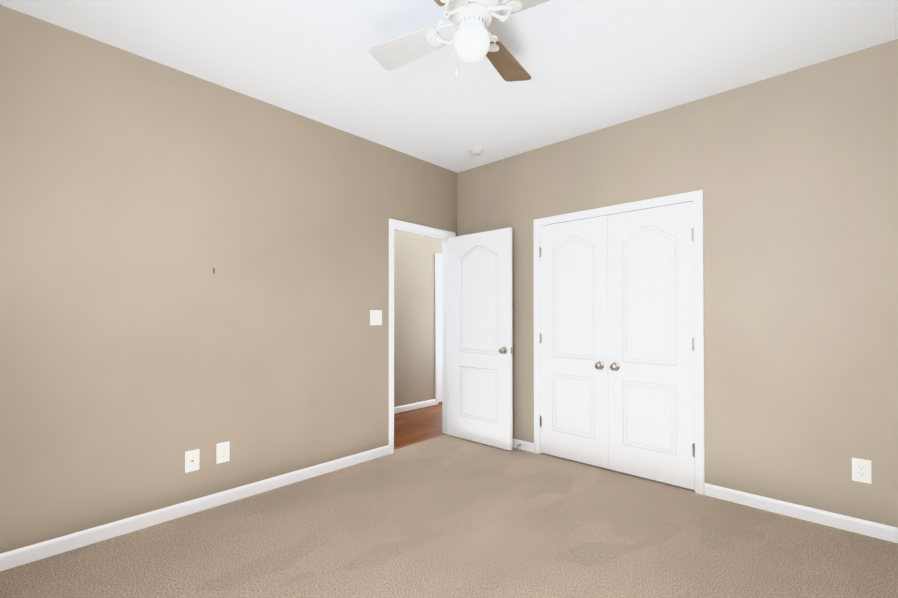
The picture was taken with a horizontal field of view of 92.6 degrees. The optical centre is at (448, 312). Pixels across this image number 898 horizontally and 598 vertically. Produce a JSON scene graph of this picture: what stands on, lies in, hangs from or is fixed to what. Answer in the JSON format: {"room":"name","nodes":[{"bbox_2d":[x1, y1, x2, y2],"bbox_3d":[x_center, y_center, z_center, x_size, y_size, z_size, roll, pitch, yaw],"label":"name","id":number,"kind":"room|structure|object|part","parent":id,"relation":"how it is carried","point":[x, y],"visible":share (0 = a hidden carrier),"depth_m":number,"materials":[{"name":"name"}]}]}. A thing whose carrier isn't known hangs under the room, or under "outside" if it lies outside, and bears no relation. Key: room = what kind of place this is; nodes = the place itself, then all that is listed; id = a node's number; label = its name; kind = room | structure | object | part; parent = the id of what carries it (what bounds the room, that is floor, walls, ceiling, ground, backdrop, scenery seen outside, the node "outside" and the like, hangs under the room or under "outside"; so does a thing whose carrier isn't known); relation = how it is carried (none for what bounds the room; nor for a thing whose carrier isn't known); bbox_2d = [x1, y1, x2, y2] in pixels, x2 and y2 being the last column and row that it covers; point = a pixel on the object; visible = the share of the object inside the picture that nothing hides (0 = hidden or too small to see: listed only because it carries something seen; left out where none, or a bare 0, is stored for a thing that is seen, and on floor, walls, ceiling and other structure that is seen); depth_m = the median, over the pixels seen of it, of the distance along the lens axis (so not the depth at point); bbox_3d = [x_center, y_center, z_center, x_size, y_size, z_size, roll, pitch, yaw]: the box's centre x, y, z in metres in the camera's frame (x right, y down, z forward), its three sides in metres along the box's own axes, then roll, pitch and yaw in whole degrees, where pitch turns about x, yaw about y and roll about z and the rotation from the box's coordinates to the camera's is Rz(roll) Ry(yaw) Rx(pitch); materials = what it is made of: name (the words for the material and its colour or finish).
{"room":"empty bedroom","nodes":[
{"label":"empty bedroom","id":0,"kind":"room"},
{"bbox_2d":[0,5,456,553],"bbox_3d":[-0.499,-0.108,3.970,0.120,2.740,6.200,0,-1,43],"label":"wall","id":1,"kind":"structure","parent":0,"point":[144,347],"depth_m":2.60,"materials":[{"name":"paint"}]},
{"bbox_2d":[185,449,198,472],"bbox_3d":[-1.599,0.926,2.675,0.016,0.130,0.080,0,-1,43],"label":"outlet plate","id":2,"kind":"object","parent":1,"relation":"attached to","point":[191,460],"visible":1,"depth_m":2.67,"materials":[{"name":"white plastic"}]},
{"bbox_2d":[0,445,388,570],"bbox_3d":[-1.479,1.212,2.804,0.013,0.080,2.776,0,-1,43],"label":"baseboard","id":3,"kind":"structure","parent":1,"relation":"attached to","point":[32,553],"depth_m":2.57,"materials":[{"name":"white paint"}]},
{"bbox_2d":[216,441,229,463],"bbox_3d":[-1.479,0.917,2.810,0.009,0.130,0.080,0,-1,43],"label":"electrical outlet","id":4,"kind":"object","parent":1,"relation":"attached to","point":[222,452],"visible":1,"depth_m":2.81,"materials":[{"name":"white plastic"}]},
{"bbox_2d":[370,310,381,324],"bbox_3d":[-0.629,0.045,3.726,0.018,0.130,0.126,0,-1,43],"label":"switch plate","id":5,"kind":"object","parent":1,"relation":"attached to","point":[375,317],"visible":1,"depth_m":3.73,"materials":[{"name":"white plastic"}]},
{"bbox_2d":[388,218,455,453],"bbox_3d":[-0.282,0.213,4.200,0.155,2.102,0.886,0,-1,43],"label":"door frame","id":6,"kind":"structure","parent":1,"relation":"attached to","point":[398,223],"depth_m":4.25,"materials":[{"name":"white paint"}]},
{"bbox_2d":[449,227,512,450],"bbox_3d":[0.289,0.241,4.158,0.757,2.022,0.168,0,-1,43],"label":"bedroom door","id":7,"kind":"structure","parent":1,"relation":"in","point":[480,336],"depth_m":4.11,"materials":[{"name":"paint"}]},
{"bbox_3d":[0.486,0.346,3.905,0.066,0.066,0.066,0,-1,43],"label":"knob","id":8,"kind":"part","parent":7,"relation":"part of","materials":[{"name":"grey metal"}]},
{"bbox_2d":[394,230,441,406],"bbox_3d":[-1.372,-0.101,4.779,0.120,2.740,6.200,0,-1,43],"label":"wall","id":9,"kind":"structure","parent":0,"point":[414,318],"depth_m":5.67,"materials":[{"name":"paint"}]},
{"bbox_2d":[394,399,435,413],"bbox_3d":[-1.810,1.224,4.197,0.013,0.080,4.768,0,-1,43],"label":"baseboard","id":10,"kind":"structure","parent":9,"relation":"attached to","point":[413,406],"depth_m":5.65,"materials":[{"name":"white paint"}]},
{"bbox_2d":[435,253,441,404],"bbox_3d":[0.115,0.231,6.277,0.018,2.102,0.886,0,-1,43],"label":"door frame","id":11,"kind":"structure","parent":9,"relation":"attached to","point":[437,256],"depth_m":5.96,"materials":[{"name":"white paint"}]},
{"bbox_2d":[438,260,441,401],"bbox_3d":[0.066,0.260,6.322,0.035,2.022,0.757,0,-1,43],"label":"hall door","id":12,"kind":"structure","parent":9,"relation":"in","point":[439,330],"depth_m":6.09,"materials":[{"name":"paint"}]},
{"bbox_2d":[394,402,445,449],"bbox_3d":[-1.388,1.322,4.782,2.435,0.094,6.200,0,-1,43],"label":"floor","id":13,"kind":"structure","parent":0,"point":[414,426],"depth_m":4.84,"materials":[{"name":"brown wood"}]},
{"bbox_2d":[0,434,897,597],"bbox_3d":[0.365,1.297,2.268,3.555,0.100,4.500,0,-1,43],"label":"floor carpet","id":14,"kind":"object","parent":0,"point":[446,516],"visible":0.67,"depth_m":2.30,"materials":[{"name":"beige carpet"}]},
{"bbox_2d":[0,0,897,172],"bbox_3d":[-0.041,-1.532,3.557,6.110,0.100,6.440,0,-1,43],"label":"ceiling","id":15,"kind":"structure","parent":0,"point":[588,66],"depth_m":2.48,"materials":[{"name":"white paint"}]},
{"bbox_2d":[369,0,550,81],"bbox_3d":[0.106,-1.286,1.986,0.901,0.418,0.901,0,-1,-14],"label":"ceiling fan","id":16,"kind":"object","parent":15,"relation":"hanging from","point":[470,20],"visible":1,"depth_m":2.01,"materials":[{"name":"white"}]},
{"bbox_3d":[-0.213,-1.341,2.181,0.397,0.006,0.168,0,-13,31],"label":"blade","id":17,"kind":"part","parent":16,"relation":"part of","materials":[{"name":"grey wood"}]},
{"bbox_3d":[-0.088,-1.345,1.667,0.168,0.006,0.397,-14,-8,30],"label":"blade","id":18,"kind":"part","parent":16,"relation":"part of","materials":[{"name":"brown wood"}]},
{"bbox_3d":[0.106,-1.396,1.987,0.261,0.199,0.261,0,-1,43],"label":"motor","id":19,"kind":"part","parent":16,"relation":"part of","materials":[{"name":"white metal"}]},
{"bbox_3d":[0.106,-1.232,1.985,0.168,0.138,0.168,0,-1,43],"label":"globe","id":20,"kind":"part","parent":16,"relation":"part of","materials":[{"name":"white glass"}]},
{"bbox_3d":[0.300,-1.340,2.305,0.168,0.006,0.397,14,7,31],"label":"blade","id":21,"kind":"part","parent":16,"relation":"part of","materials":[{"name":"brown wood"}]},
{"bbox_3d":[0.425,-1.344,1.792,0.397,0.006,0.168,0,11,31],"label":"blade","id":22,"kind":"part","parent":16,"relation":"part of","materials":[{"name":"grey wood"}]},
{"bbox_2d":[469,148,482,155],"bbox_3d":[0.246,-1.460,3.917,0.128,0.038,0.128,0,-1,43],"label":"smoke detector","id":23,"kind":"object","parent":15,"relation":"attached to","point":[475,151],"visible":1,"depth_m":3.88,"materials":[{"name":"white plastic"}]},
{"bbox_2d":[457,39,897,527],"bbox_3d":[1.456,-0.114,3.328,3.620,2.740,0.120,0,-1,43],"label":"wall","id":24,"kind":"structure","parent":0,"point":[793,175],"depth_m":2.68,"materials":[{"name":"paint"}]},
{"bbox_2d":[513,439,533,452],"bbox_3d":[0.425,1.224,4.182,0.930,0.080,0.013,0,-1,43],"label":"baseboard","id":25,"kind":"structure","parent":24,"relation":"attached to","point":[527,446],"depth_m":3.93,"materials":[{"name":"white paint"}]},
{"bbox_2d":[539,247,541,426],"bbox_3d":[0.814,0.216,3.834,0.024,1.608,0.012,0,-1,43],"label":"left closet door hinges","id":26,"kind":"object","parent":24,"relation":"attached to","point":[540,338],"visible":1,"depth_m":3.83,"materials":[{"name":"grey metal"}]},
{"bbox_2d":[540,215,607,468],"bbox_3d":[1.032,0.236,3.619,0.610,2.022,0.102,0,-1,43],"label":"closet door","id":27,"kind":"structure","parent":24,"relation":"in","point":[574,327],"depth_m":3.61,"materials":[{"name":"paint"}]},
{"bbox_3d":[1.200,0.427,3.438,0.066,0.066,0.066,0,-1,43],"label":"knob","id":28,"kind":"part","parent":27,"relation":"part of","materials":[{"name":"grey metal"}]},
{"bbox_2d":[533,190,704,494],"bbox_3d":[1.306,0.228,3.464,1.266,2.060,0.120,0,-1,43],"label":"door frame","id":29,"kind":"structure","parent":24,"relation":"attached to","point":[540,292],"depth_m":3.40,"materials":[{"name":"white paint"}]},
{"bbox_2d":[608,202,694,489],"bbox_3d":[1.481,0.232,3.203,0.610,2.022,0.102,0,-1,43],"label":"closet door","id":30,"kind":"structure","parent":24,"relation":"in","point":[650,351],"depth_m":3.20,"materials":[{"name":"paint"}]},
{"bbox_3d":[1.290,0.427,3.355,0.066,0.066,0.066,0,-1,43],"label":"knob","id":31,"kind":"part","parent":30,"relation":"part of","materials":[{"name":"grey metal"}]},
{"bbox_2d":[691,228,694,457],"bbox_3d":[1.711,0.208,3.001,0.024,1.608,0.012,0,-1,43],"label":"right closet door hinges","id":32,"kind":"object","parent":24,"relation":"attached to","point":[693,346],"visible":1,"depth_m":3.00,"materials":[{"name":"grey metal"}]},
{"bbox_2d":[704,483,897,542],"bbox_3d":[2.203,1.209,2.533,1.220,0.080,0.013,0,-1,43],"label":"baseboard","id":33,"kind":"structure","parent":24,"relation":"attached to","point":[860,526],"depth_m":2.58,"materials":[{"name":"white paint"}]},
{"bbox_2d":[852,458,871,483],"bbox_3d":[2.329,0.893,2.422,0.080,0.130,0.009,0,-1,43],"label":"electrical outlet","id":34,"kind":"object","parent":24,"relation":"attached to","point":[861,470],"visible":1,"depth_m":2.42,"materials":[{"name":"white plastic"}]}
]}

